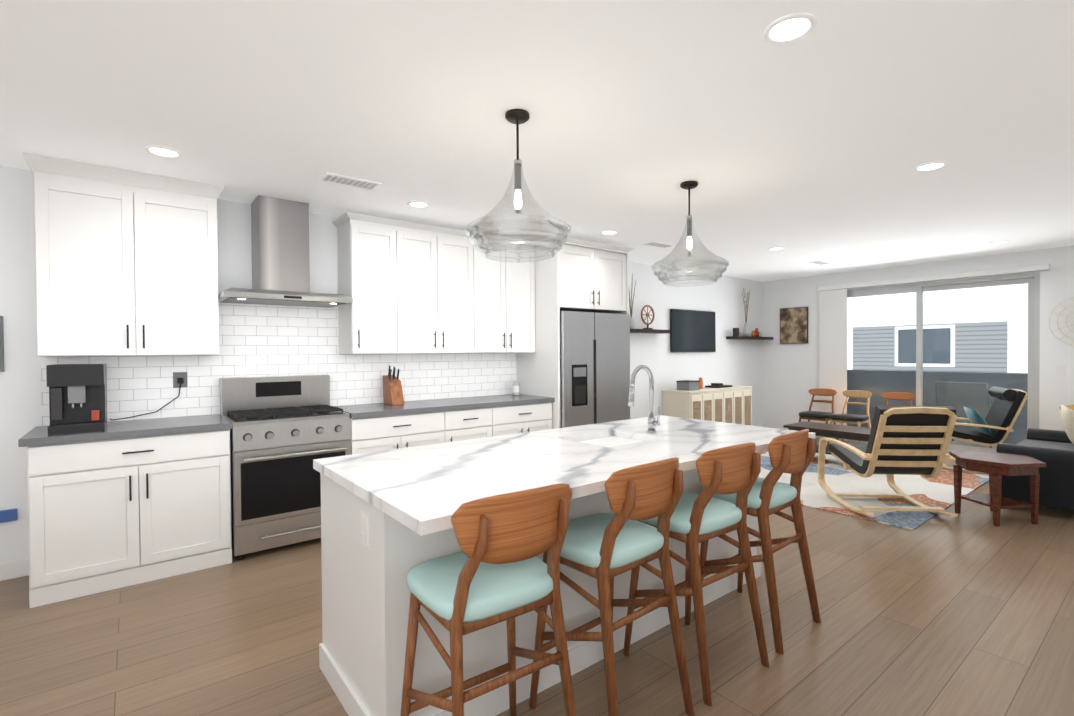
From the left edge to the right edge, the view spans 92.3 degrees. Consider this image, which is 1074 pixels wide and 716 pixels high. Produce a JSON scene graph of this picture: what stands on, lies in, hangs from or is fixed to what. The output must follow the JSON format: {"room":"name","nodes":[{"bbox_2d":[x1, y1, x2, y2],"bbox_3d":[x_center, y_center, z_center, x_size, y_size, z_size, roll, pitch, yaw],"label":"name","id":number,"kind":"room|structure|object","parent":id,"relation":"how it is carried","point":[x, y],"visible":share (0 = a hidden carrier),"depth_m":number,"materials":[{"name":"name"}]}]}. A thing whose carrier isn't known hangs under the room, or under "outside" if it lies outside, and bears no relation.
{"room":"open-plan kitchen","nodes":[
{"label":"open-plan kitchen","id":0,"kind":"room"},
{"bbox_2d":[0,166,762,563],"bbox_3d":[-0.525,0.042,5.388,11.170,2.540,0.100,-1,1,-38],"label":"wall","id":1,"kind":"structure","parent":0,"point":[258,340],"depth_m":4.09,"materials":[{"name":"white paint"}]},
{"bbox_2d":[0,316,3,371],"bbox_3d":[-3.305,-0.090,3.100,0.135,0.340,0.058,-1,1,-38],"label":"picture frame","id":2,"kind":"object","parent":1,"relation":"attached to","point":[1,345],"visible":1,"depth_m":3.13,"materials":[{"name":"grey plastic"}]},
{"bbox_2d":[0,508,17,522],"bbox_3d":[-3.273,0.965,3.151,0.140,0.070,0.028,-1,1,-38],"label":"electrical outlet","id":3,"kind":"object","parent":1,"relation":"attached to","point":[8,515],"visible":0.98,"depth_m":3.16,"materials":[{"name":"blue plastic"}]},
{"bbox_2d":[0,558,28,580],"bbox_3d":[-4.007,1.319,2.587,2.200,0.105,0.012,-1,1,-38],"label":"baseboard","id":4,"kind":"structure","parent":1,"relation":"attached to","point":[14,569],"depth_m":3.19,"materials":[{"name":"white wood"}]},
{"bbox_2d":[23,153,223,355],"bbox_3d":[-2.655,-0.602,3.402,0.994,1.164,0.380,-1,1,-38],"label":"upper cabinet","id":5,"kind":"object","parent":1,"relation":"attached to","point":[126,270],"visible":1,"depth_m":3.25,"materials":[{"name":"white wood"}]},
{"bbox_2d":[110,372,187,420],"bbox_3d":[-2.668,0.252,3.554,0.050,0.304,0.461,0,1,34],"label":"outlet","id":6,"kind":"object","parent":1,"relation":"attached to","point":[179,380],"visible":1,"depth_m":3.69,"materials":[{"name":"grey plastic"}]},
{"bbox_2d":[218,195,352,307],"bbox_3d":[-1.912,-0.807,3.899,0.859,0.779,0.514,-1,1,-38],"label":"range hood","id":7,"kind":"object","parent":1,"relation":"attached to","point":[280,251],"visible":0.96,"depth_m":3.86,"materials":[{"name":"silver metal"}]},
{"bbox_2d":[336,212,407,353],"bbox_3d":[-1.416,-0.603,4.397,0.442,1.123,0.347,-1,1,-38],"label":"upper cabinet","id":8,"kind":"object","parent":1,"relation":"attached to","point":[373,269],"depth_m":4.26,"materials":[{"name":"white wood"}]},
{"bbox_2d":[404,221,483,353],"bbox_3d":[-0.992,-0.611,4.729,0.874,1.123,0.347,-1,1,-38],"label":"upper cabinet","id":9,"kind":"object","parent":1,"relation":"attached to","point":[409,287],"depth_m":4.62,"materials":[{"name":"white wood"}]},
{"bbox_2d":[480,234,534,352],"bbox_3d":[-0.434,-0.620,5.167,0.786,1.123,0.347,-1,1,-38],"label":"upper cabinet","id":10,"kind":"object","parent":1,"relation":"attached to","point":[507,289],"depth_m":5.06,"materials":[{"name":"white wood"}]},
{"bbox_2d":[533,235,633,312],"bbox_3d":[0.397,-0.852,5.571,1.100,0.680,0.737,-1,1,-38],"label":"upper cabinet","id":11,"kind":"object","parent":1,"relation":"attached to","point":[592,276],"visible":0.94,"depth_m":5.30,"materials":[{"name":"white wood"}]},
{"bbox_2d":[630,329,669,333],"bbox_3d":[1.412,-0.356,6.715,0.766,0.045,0.198,-1,1,-38],"label":"shelf","id":12,"kind":"object","parent":1,"relation":"attached to","point":[653,331],"visible":0.73,"depth_m":6.62,"materials":[{"name":"brown wood"}]},
{"bbox_2d":[629,273,635,328],"bbox_3d":[1.198,-0.727,6.545,0.177,0.700,0.088,-1,1,-38],"label":"twig","id":13,"kind":"object","parent":12,"relation":"on","point":[632,324],"visible":0.73,"depth_m":6.53,"materials":[{"name":"brown plant"}]},
{"bbox_2d":[641,305,654,328],"bbox_3d":[1.447,-0.542,6.742,0.264,0.322,0.060,-1,1,-38],"label":"wheel","id":14,"kind":"object","parent":12,"relation":"on","point":[647,314],"visible":1,"depth_m":6.73,"materials":[{"name":"brown wood"}]},
{"bbox_2d":[670,309,715,351],"bbox_3d":[2.271,-0.396,7.484,1.042,0.604,0.050,-1,1,-38],"label":"tv","id":15,"kind":"object","parent":1,"relation":"attached to","point":[692,330],"visible":1,"depth_m":7.42,"materials":[{"name":"black"}]},
{"bbox_2d":[726,336,772,339],"bbox_3d":[3.437,-0.331,8.306,1.084,0.045,0.198,-1,1,-38],"label":"shelf","id":16,"kind":"object","parent":1,"relation":"attached to","point":[748,338],"visible":1,"depth_m":8.16,"materials":[{"name":"brown wood"}]},
{"bbox_2d":[733,328,738,335],"bbox_3d":[3.099,-0.414,8.034,0.070,0.130,0.070,-1,1,-38],"label":"candle","id":17,"kind":"object","parent":16,"relation":"on","point":[735,331],"visible":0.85,"depth_m":8.01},
{"bbox_2d":[742,288,749,335],"bbox_3d":[3.336,-0.733,8.225,0.200,0.760,0.107,-1,1,-38],"label":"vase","id":18,"kind":"object","parent":16,"relation":"on","point":[746,331],"visible":0.98,"depth_m":8.20,"materials":[{"name":"white ceramic"}]},
{"bbox_2d":[751,328,761,336],"bbox_3d":[3.587,-0.427,8.424,0.270,0.140,0.070,-1,1,-38],"label":"figurine","id":19,"kind":"object","parent":16,"relation":"on","point":[755,333],"visible":0.81,"depth_m":8.40,"materials":[{"name":"orange ceramic"}]},
{"bbox_2d":[0,438,1073,715],"bbox_3d":[1.233,1.356,3.178,11.170,0.060,5.761,-1,1,-38],"label":"floor","id":20,"kind":"structure","parent":0,"point":[968,610],"depth_m":2.47,"materials":[{"name":"brown wood"}]},
{"bbox_2d":[18,414,231,607],"bbox_3d":[-2.568,0.887,3.311,0.990,0.930,0.645,-1,1,-38],"label":"base cabinet","id":21,"kind":"object","parent":20,"relation":"on","point":[118,504],"visible":1,"depth_m":3.06,"materials":[{"name":"white wood"}]},
{"bbox_2d":[46,364,106,434],"bbox_3d":[-2.768,0.229,3.119,0.245,0.392,0.420,-1,1,-38],"label":"coffee machine","id":22,"kind":"object","parent":21,"relation":"on","point":[77,398],"visible":1,"depth_m":2.98,"materials":[{"name":"black plastic"}]},
{"bbox_2d":[220,375,350,559],"bbox_3d":[-1.860,0.741,3.834,0.762,1.200,0.693,-1,1,-38],"label":"range","id":23,"kind":"object","parent":20,"relation":"on","point":[285,431],"visible":0.96,"depth_m":3.61,"materials":[{"name":"silver metal"}]},
{"bbox_2d":[350,410,453,454],"bbox_3d":[-1.248,0.885,4.369,0.846,0.890,0.612,-1,1,-38],"label":"base cabinet","id":24,"kind":"object","parent":20,"relation":"on","point":[374,427],"depth_m":4.11,"materials":[{"name":"white wood"}]},
{"bbox_2d":[334,394,553,417],"bbox_3d":[-0.801,0.412,4.698,1.972,0.040,0.642,-1,1,-38],"label":"countertop","id":25,"kind":"structure","parent":24,"relation":"on","point":[374,410],"depth_m":4.46,"materials":[{"name":"grey stone"}]},
{"bbox_2d":[382,365,403,404],"bbox_3d":[-1.256,0.228,4.510,0.110,0.337,0.219,-1,1,-38],"label":"knife block","id":26,"kind":"object","parent":25,"relation":"on","point":[392,391],"visible":1,"depth_m":4.47,"materials":[{"name":"brown wood"}]},
{"bbox_2d":[512,381,519,394],"bbox_3d":[-0.218,0.303,5.351,0.073,0.152,0.073,-1,1,-38],"label":"canister","id":27,"kind":"object","parent":25,"relation":"on","point":[515,388],"visible":1,"depth_m":5.32,"materials":[{"name":"grey ceramic"}]},
{"bbox_2d":[454,406,501,441],"bbox_3d":[-0.775,0.877,4.740,0.595,0.890,0.612,-1,1,-38],"label":"base cabinet","id":28,"kind":"object","parent":20,"relation":"on","point":[486,422],"depth_m":4.55,"materials":[{"name":"white wood"}]},
{"bbox_2d":[400,483,576,715],"bbox_3d":[-0.149,0.862,1.622,0.462,0.993,0.458,-1,1,-35],"label":"stool","id":29,"kind":"object","parent":20,"relation":"on","point":[495,571],"visible":1,"depth_m":1.51,"materials":[{"name":"brown wood"}]},
{"bbox_2d":[502,402,551,434],"bbox_3d":[-0.334,0.869,5.086,0.764,0.890,0.612,-1,1,-38],"label":"base cabinet","id":30,"kind":"object","parent":20,"relation":"on","point":[537,416],"depth_m":4.88,"materials":[{"name":"white wood"}]},
{"bbox_2d":[313,467,760,715],"bbox_3d":[0.198,0.904,2.704,2.372,0.872,0.751,-1,1,-38],"label":"kitchen island","id":31,"kind":"object","parent":20,"relation":"on","point":[386,524],"depth_m":1.96,"materials":[{"name":"white wood"}]},
{"bbox_2d":[313,415,814,538],"bbox_3d":[0.291,0.449,2.576,2.392,0.040,1.072,-1,1,-38],"label":"island countertop","id":32,"kind":"structure","parent":31,"relation":"on","point":[421,488],"depth_m":2.17,"materials":[{"name":"white stone"}]},
{"bbox_2d":[581,435,640,446],"bbox_3d":[0.400,0.563,2.788,0.455,0.220,0.401,-1,1,-38],"label":"sink","id":33,"kind":"object","parent":32,"relation":"in","point":[605,440],"depth_m":2.93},
{"bbox_2d":[628,365,659,432],"bbox_3d":[0.603,0.228,2.873,0.221,0.388,0.103,-1,1,-38],"label":"faucet","id":34,"kind":"object","parent":32,"relation":"on","point":[652,423],"visible":1,"depth_m":2.92,"materials":[{"name":"silver metal"}]},
{"bbox_2d":[516,242,559,428],"bbox_3d":[0.001,0.089,5.291,0.025,2.440,0.697,-1,1,-38],"label":"panel","id":35,"kind":"object","parent":20,"relation":"on","point":[538,372],"visible":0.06,"depth_m":5.15,"materials":[{"name":"white wood"}]},
{"bbox_2d":[560,311,629,427],"bbox_3d":[0.418,0.413,5.571,0.950,1.780,0.721,-1,1,-38],"label":"fridge","id":36,"kind":"object","parent":20,"relation":"on","point":[594,368],"visible":0.48,"depth_m":5.24,"materials":[{"name":"grey metal"}]},
{"bbox_2d":[529,457,693,715],"bbox_3d":[0.284,0.855,1.972,0.462,0.993,0.458,-1,1,-40],"label":"stool","id":37,"kind":"object","parent":20,"relation":"on","point":[604,549],"visible":0.92,"depth_m":1.85,"materials":[{"name":"brown wood"}]},
{"bbox_2d":[612,254,628,313],"bbox_3d":[0.783,0.076,5.905,0.025,2.440,0.697,-1,1,-38],"label":"panel","id":38,"kind":"object","parent":20,"relation":"on","point":[627,285],"visible":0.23,"depth_m":5.62,"materials":[{"name":"white wood"}]},
{"bbox_2d":[623,442,769,705],"bbox_3d":[0.704,0.848,2.292,0.462,0.993,0.458,-1,1,-36],"label":"stool","id":39,"kind":"object","parent":20,"relation":"on","point":[696,519],"visible":0.77,"depth_m":2.15,"materials":[{"name":"brown wood"}]},
{"bbox_2d":[662,385,752,424],"bbox_3d":[2.477,0.843,7.396,1.574,0.845,0.452,-1,1,-38],"label":"credenza","id":40,"kind":"object","parent":20,"relation":"on","point":[733,404],"visible":0.48,"depth_m":7.08,"materials":[{"name":"beige wood"}]},
{"bbox_2d":[676,380,699,390],"bbox_3d":[2.067,0.364,7.057,0.250,0.125,0.210,-1,1,-38],"label":"box","id":41,"kind":"object","parent":40,"relation":"on","point":[688,385],"visible":1,"depth_m":6.98,"materials":[{"name":"grey plastic"}]},
{"bbox_2d":[698,378,702,388],"bbox_3d":[2.306,0.345,7.271,0.072,0.155,0.072,-1,1,-38],"label":"vase","id":42,"kind":"object","parent":40,"relation":"on","point":[701,383],"visible":0.77,"depth_m":7.24,"materials":[{"name":"orange ceramic"}]},
{"bbox_2d":[705,383,731,387],"bbox_3d":[2.656,0.386,7.539,0.380,0.060,0.210,-1,1,-38],"label":"tray","id":43,"kind":"object","parent":40,"relation":"on","point":[716,385],"visible":0.98,"depth_m":7.46,"materials":[{"name":"black"}]},
{"bbox_2d":[693,429,820,653],"bbox_3d":[1.122,0.840,2.630,0.462,0.993,0.458,-1,1,-40],"label":"stool","id":44,"kind":"object","parent":20,"relation":"on","point":[793,454],"visible":0.83,"depth_m":2.47,"materials":[{"name":"brown wood"}]},
{"bbox_2d":[799,388,837,445],"bbox_3d":[4.134,0.853,7.592,0.488,0.804,0.452,-1,1,-42],"label":"dining chair","id":45,"kind":"object","parent":20,"relation":"on","point":[809,415],"visible":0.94,"depth_m":7.59,"materials":[{"name":"brown wood"}]},
{"bbox_2d":[827,390,871,445],"bbox_3d":[4.408,0.855,7.243,0.488,0.804,0.452,-1,1,-35],"label":"dining chair","id":46,"kind":"object","parent":20,"relation":"on","point":[842,418],"visible":0.88,"depth_m":7.22,"materials":[{"name":"brown wood"}]},
{"bbox_2d":[758,451,988,529],"bbox_3d":[3.148,1.277,5.635,2.580,0.009,2.340,-1,1,-38],"label":"rug","id":47,"kind":"object","parent":20,"relation":"on","point":[938,491],"visible":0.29,"depth_m":5.04,"materials":[{"name":"fabric"}]},
{"bbox_2d":[783,421,870,454],"bbox_3d":[3.651,1.049,6.270,0.550,0.420,1.050,-1,1,-38],"label":"coffee table","id":48,"kind":"object","parent":47,"relation":"on","point":[842,431],"visible":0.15,"depth_m":6.19,"materials":[{"name":"brown wood"}]},
{"bbox_2d":[818,406,957,516],"bbox_3d":[3.006,0.826,4.463,0.685,0.920,0.968,0,1,5],"label":"rocking chair","id":49,"kind":"object","parent":47,"relation":"on","point":[908,440],"visible":1,"depth_m":4.14,"materials":[{"name":"brown wood"}]},
{"bbox_2d":[872,392,914,421],"bbox_3d":[4.728,0.858,6.836,0.488,0.804,0.452,-1,1,-40],"label":"dining chair","id":50,"kind":"object","parent":20,"relation":"on","point":[903,396],"visible":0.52,"depth_m":6.98,"materials":[{"name":"brown wood"}]},
{"bbox_2d":[942,386,1026,472],"bbox_3d":[5.016,0.798,6.036,0.968,0.932,0.685,0,1,27],"label":"rocking chair","id":51,"kind":"object","parent":20,"relation":"on","point":[994,427],"visible":0.58,"depth_m":5.78,"materials":[{"name":"brown wood"}]},
{"bbox_2d":[949,450,1045,526],"bbox_3d":[3.713,1.046,4.183,0.598,0.500,0.520,0,1,-6],"label":"end table","id":52,"kind":"object","parent":20,"relation":"on","point":[996,466],"visible":1,"depth_m":4.05,"materials":[{"name":"brown wood"}]},
{"bbox_2d":[996,404,1073,509],"bbox_3d":[4.846,0.840,4.549,1.507,0.886,0.960,-1,1,-38],"label":"sofa","id":53,"kind":"object","parent":20,"relation":"on","point":[1053,450],"visible":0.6,"depth_m":4.26,"materials":[{"name":"black fabric"}]},
{"bbox_2d":[0,0,1073,281],"bbox_3d":[1.214,-1.253,3.146,11.170,0.080,5.761,-1,1,-38],"label":"ceiling","id":54,"kind":"structure","parent":0,"point":[834,128],"depth_m":2.51,"materials":[{"name":"white paint"}]},
{"bbox_2d":[144,146,181,157],"bbox_3d":[-2.138,-1.181,2.955,0.176,0.008,0.176,-1,1,-38],"label":"recessed light","id":55,"kind":"object","parent":54,"relation":"in","point":[162,151],"visible":1,"depth_m":2.94,"materials":[{"name":"white"}]},
{"bbox_2d":[320,172,380,189],"bbox_3d":[-1.256,-1.193,3.482,0.360,0.010,0.160,-1,1,-38],"label":"ceiling vent","id":56,"kind":"object","parent":54,"relation":"in","point":[348,181],"visible":1,"depth_m":3.46,"materials":[{"name":"white metal"}]},
{"bbox_2d":[407,201,429,207],"bbox_3d":[-0.926,-1.204,4.034,0.176,0.008,0.176,-1,1,-38],"label":"recessed light","id":57,"kind":"object","parent":54,"relation":"in","point":[418,204],"visible":0.98,"depth_m":4.03,"materials":[{"name":"white"}]},
{"bbox_2d":[464,109,571,261],"bbox_3d":[-0.093,-0.848,2.528,0.524,0.694,0.524,-1,1,-38],"label":"pendant light","id":58,"kind":"object","parent":54,"relation":"hanging from","point":[517,117],"visible":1,"depth_m":2.50,"materials":[{"name":"clear glass"}]},
{"bbox_2d":[600,230,617,234],"bbox_3d":[0.704,-1.228,5.034,0.176,0.008,0.176,-1,1,-38],"label":"recessed light","id":59,"kind":"object","parent":54,"relation":"in","point":[610,232],"visible":1,"depth_m":5.03,"materials":[{"name":"white"}]},
{"bbox_2d":[643,241,674,247],"bbox_3d":[1.329,-1.239,5.614,0.360,0.010,0.160,-1,1,-38],"label":"ceiling vent","id":60,"kind":"object","parent":54,"relation":"in","point":[659,244],"visible":1,"depth_m":5.58,"materials":[{"name":"white metal"}]},
{"bbox_2d":[651,181,729,286],"bbox_3d":[1.059,-0.870,3.586,0.524,0.694,0.524,-1,1,-38],"label":"pendant light","id":61,"kind":"object","parent":54,"relation":"hanging from","point":[687,185],"visible":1,"depth_m":3.56,"materials":[{"name":"clear glass"}]},
{"bbox_2d":[768,247,784,250],"bbox_3d":[2.737,-1.253,5.894,0.176,0.008,0.176,-1,1,-38],"label":"recessed light","id":62,"kind":"object","parent":54,"relation":"in","point":[776,248],"visible":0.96,"depth_m":5.87,"materials":[{"name":"white"}]},
{"bbox_2d":[763,13,816,44],"bbox_3d":[0.915,-1.190,1.868,0.176,0.008,0.176,-1,1,-38],"label":"recessed light","id":63,"kind":"object","parent":54,"relation":"in","point":[791,28],"visible":1,"depth_m":1.86,"materials":[{"name":"white"}]},
{"bbox_2d":[809,260,831,264],"bbox_3d":[3.755,-1.271,6.832,0.360,0.010,0.160,-1,1,-38],"label":"ceiling vent","id":64,"kind":"object","parent":54,"relation":"in","point":[820,262],"visible":1,"depth_m":6.79,"materials":[{"name":"white"}]},
{"bbox_2d":[913,161,947,171],"bbox_3d":[2.502,-1.219,3.280,0.176,0.008,0.176,-1,1,-38],"label":"recessed light","id":65,"kind":"object","parent":54,"relation":"in","point":[930,166],"visible":0.98,"depth_m":3.27,"materials":[{"name":"white"}]},
{"bbox_2d":[762,245,1073,430],"bbox_3d":[5.607,-0.017,6.541,0.100,2.540,5.661,-1,1,-38],"label":"wall","id":66,"kind":"structure","parent":0,"point":[790,376],"depth_m":7.19,"materials":[{"name":"white paint"}]},
{"bbox_2d":[763,426,820,438],"bbox_3d":[4.122,1.189,8.365,0.012,0.105,0.930,-1,1,-38],"label":"baseboard","id":67,"kind":"structure","parent":66,"relation":"attached to","point":[763,426],"depth_m":8.51,"materials":[{"name":"white"}]},
{"bbox_2d":[780,307,807,343],"bbox_3d":[4.131,-0.530,8.300,0.029,0.581,0.443,-1,1,-38],"label":"picture","id":68,"kind":"object","parent":66,"relation":"attached to","point":[794,325],"visible":1,"depth_m":8.28,"materials":[{"name":"black"}]},
{"bbox_2d":[817,263,1049,291],"bbox_3d":[5.135,-1.066,6.964,0.087,0.075,2.550,-1,1,-38],"label":"blind headrail","id":69,"kind":"object","parent":66,"relation":"attached to","point":[1033,268],"visible":0.94,"depth_m":6.72,"materials":[{"name":"white"}]},
{"bbox_2d":[819,289,846,440],"bbox_3d":[4.480,0.092,7.798,0.037,2.257,0.390,-1,1,-38],"label":"panels","id":70,"kind":"object","parent":69,"relation":"hanging from","point":[833,339],"visible":0.85,"depth_m":7.78,"materials":[{"name":"fabric"}]},
{"bbox_2d":[839,273,1039,453],"bbox_3d":[5.208,0.115,7.029,0.098,2.270,2.380,-1,1,-38],"label":"sliding door","id":71,"kind":"structure","parent":66,"relation":"in","point":[1032,280],"depth_m":6.63,"materials":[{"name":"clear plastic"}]},
{"bbox_2d":[1049,297,1073,345],"bbox_3d":[6.124,-0.421,5.761,0.005,0.586,0.586,-1,1,-38],"label":"art","id":72,"kind":"object","parent":66,"relation":"attached to","point":[1066,321],"visible":0.96,"depth_m":5.89,"materials":[{"name":"gold metal"}]},
{"bbox_2d":[1057,366,1065,375],"bbox_3d":[6.020,0.140,5.927,0.011,0.115,0.072,-1,1,-38],"label":"light switch","id":73,"kind":"object","parent":66,"relation":"attached to","point":[1060,370],"visible":1,"depth_m":5.92,"materials":[{"name":"white plastic"}]},
{"bbox_2d":[847,370,1027,448],"bbox_3d":[5.861,-0.023,7.656,1.664,2.680,5.700,-1,1,-38],"label":"balcony","id":74,"kind":"object","parent":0,"point":[898,376],"depth_m":8.30,"materials":[{"name":"grey"}]},
{"bbox_2d":[934,381,1002,447],"bbox_3d":[6.076,0.777,7.257,0.925,0.934,0.586,-1,1,-38],"label":"balcony chair","id":75,"kind":"object","parent":74,"relation":"on","point":[961,402],"depth_m":7.01,"materials":[{"name":"grey plastic"}]},
{"label":"outside","id":76,"kind":"structure","parent":0,"visible":0},
{"bbox_2d":[847,283,1027,372],"bbox_3d":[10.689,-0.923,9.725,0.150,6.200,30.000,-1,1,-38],"label":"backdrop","id":77,"kind":"structure","parent":76,"point":[886,347],"depth_m":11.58,"materials":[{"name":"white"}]}
]}

